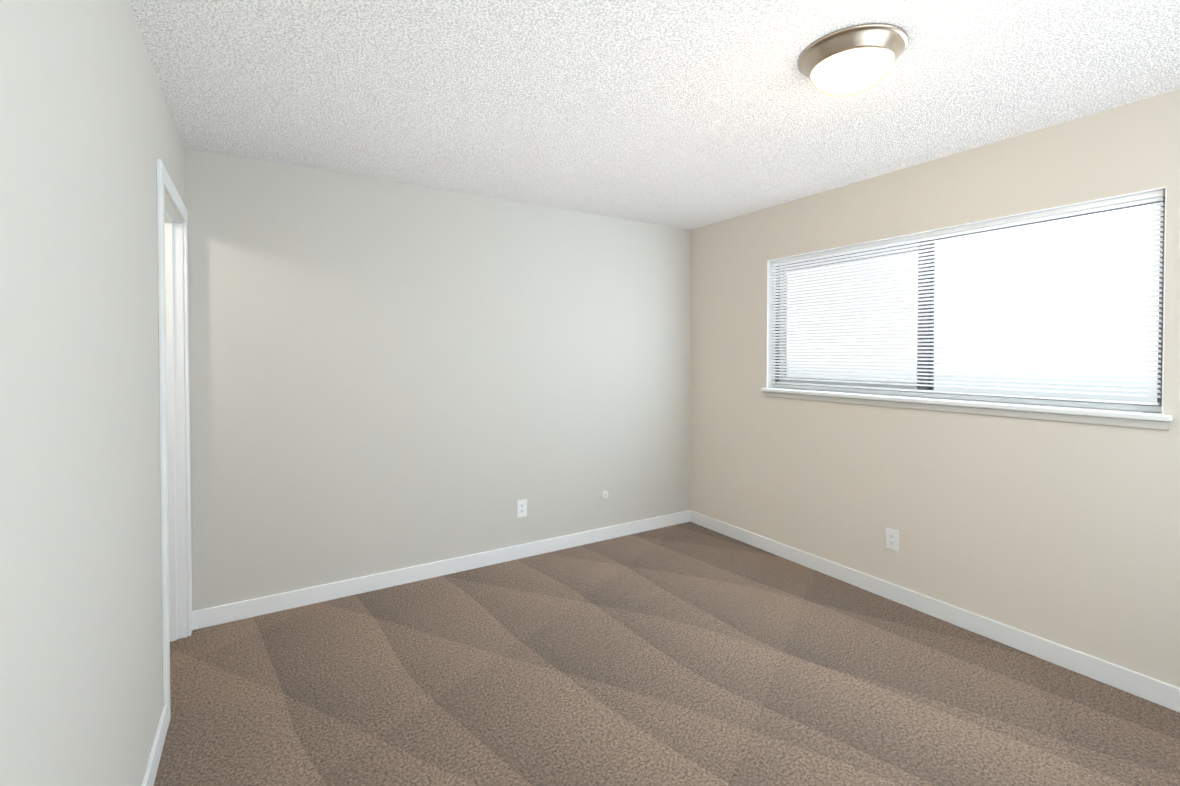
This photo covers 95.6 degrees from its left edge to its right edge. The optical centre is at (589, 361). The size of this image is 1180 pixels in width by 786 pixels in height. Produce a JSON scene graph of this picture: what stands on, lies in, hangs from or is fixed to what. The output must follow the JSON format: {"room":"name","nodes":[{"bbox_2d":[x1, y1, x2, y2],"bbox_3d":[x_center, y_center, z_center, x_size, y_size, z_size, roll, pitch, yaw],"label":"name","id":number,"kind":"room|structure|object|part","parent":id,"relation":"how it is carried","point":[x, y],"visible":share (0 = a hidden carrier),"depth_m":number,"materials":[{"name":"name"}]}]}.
{"room":"empty bedroom","nodes":[
{"label":"empty bedroom","id":0,"kind":"room"},
{"bbox_2d":[0,0,183,785],"bbox_3d":[-1.042,0.171,0.969,0.120,2.440,4.000,-1,1,-32],"label":"wall","id":1,"kind":"structure","parent":0,"point":[89,136],"depth_m":1.11,"materials":[{"name":"grey paint"}]},
{"bbox_2d":[141,705,167,785],"bbox_3d":[-0.768,1.348,0.672,0.016,0.095,3.119,-1,1,-32],"label":"baseboard","id":2,"kind":"structure","parent":1,"relation":"attached to","point":[151,769],"depth_m":1.81,"materials":[{"name":"white wood"}]},
{"bbox_2d":[156,159,191,726],"bbox_3d":[-1.865,0.309,2.308,0.148,2.124,0.847,-1,1,-32],"label":"door frame","id":3,"kind":"structure","parent":1,"relation":"attached to","point":[175,373],"depth_m":2.61,"materials":[{"name":"white wood"}]},
{"bbox_2d":[184,148,690,610],"bbox_3d":[-1.158,0.136,3.316,4.945,2.440,0.120,-1,1,-32],"label":"wall","id":4,"kind":"structure","parent":0,"point":[385,376],"depth_m":3.28,"materials":[{"name":"grey paint"}]},
{"bbox_2d":[192,510,688,629],"bbox_3d":[-0.604,1.304,3.595,3.360,0.095,0.016,-1,1,-32],"label":"baseboard","id":5,"kind":"structure","parent":4,"relation":"attached to","point":[202,618],"depth_m":3.28,"materials":[{"name":"white wood"}]},
{"bbox_2d":[517,499,526,517],"bbox_3d":[-0.467,1.007,3.680,0.072,0.117,0.007,-1,1,-32],"label":"outlet","id":6,"kind":"object","parent":4,"relation":"attached to","point":[521,508],"visible":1,"depth_m":3.68,"materials":[{"name":"white plastic"}]},
{"bbox_2d":[601,491,607,499],"bbox_3d":[0.112,1.006,4.036,0.067,0.067,0.008,-1,1,-32],"label":"outlet plate","id":7,"kind":"object","parent":4,"relation":"attached to","point":[604,495],"visible":1,"depth_m":4.03,"materials":[{"name":"white plastic"}]},
{"bbox_2d":[129,0,1179,229],"bbox_3d":[-0.078,-1.108,1.543,4.945,0.100,4.240,-1,1,-32],"label":"ceiling","id":8,"kind":"structure","parent":0,"point":[689,114],"depth_m":2.08,"materials":[{"name":"white paint"}]},
{"bbox_2d":[798,23,908,96],"bbox_3d":[0.898,-0.998,1.841,0.341,0.128,0.341,-1,1,-32],"label":"ceiling light","id":9,"kind":"object","parent":8,"relation":"attached to","point":[853,60],"visible":1,"depth_m":1.75,"materials":[{"name":"silver metal"}]},
{"bbox_2d":[154,522,1179,785],"bbox_3d":[-0.078,1.432,1.581,4.945,0.100,4.240,-1,1,-32],"label":"floor","id":10,"kind":"structure","parent":0,"point":[688,654],"depth_m":2.23,"materials":[{"name":"carpet"}]},
{"bbox_2d":[690,89,1179,687],"bbox_3d":[1.960,0.143,2.816,0.160,2.440,4.000,-1,1,-32],"label":"wall","id":11,"kind":"structure","parent":0,"point":[1062,533],"depth_m":2.72,"materials":[{"name":"beige paint"}]},
{"bbox_2d":[886,527,898,551],"bbox_3d":[1.725,1.013,3.051,0.007,0.117,0.072,-1,1,-32],"label":"outlet","id":12,"kind":"object","parent":11,"relation":"attached to","point":[892,539],"visible":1,"depth_m":3.05,"materials":[{"name":"white plastic"}]},
{"bbox_2d":[689,510,1179,712],"bbox_3d":[1.884,1.316,2.788,0.016,0.095,4.000,-1,1,-32],"label":"baseboard","id":13,"kind":"structure","parent":11,"relation":"attached to","point":[1153,690],"depth_m":2.68,"materials":[{"name":"white wood"}]},
{"bbox_2d":[761,186,1172,430],"bbox_3d":[1.820,-0.226,2.992,0.177,0.968,2.023,-1,1,-32],"label":"window","id":14,"kind":"structure","parent":11,"relation":"in","point":[921,394],"depth_m":2.69,"materials":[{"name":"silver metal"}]},
{"bbox_3d":[1.795,0.197,2.983,0.117,0.052,2.023,-1,1,-32],"label":"sill","id":15,"kind":"part","parent":14,"relation":"part of","materials":[{"name":"white"}]},
{"label":"outside","id":16,"kind":"structure","parent":0,"visible":0},
{"bbox_2d":[787,206,1159,401],"bbox_3d":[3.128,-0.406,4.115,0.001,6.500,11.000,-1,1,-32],"label":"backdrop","id":17,"kind":"structure","parent":16,"point":[1092,396],"depth_m":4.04,"materials":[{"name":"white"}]}
]}

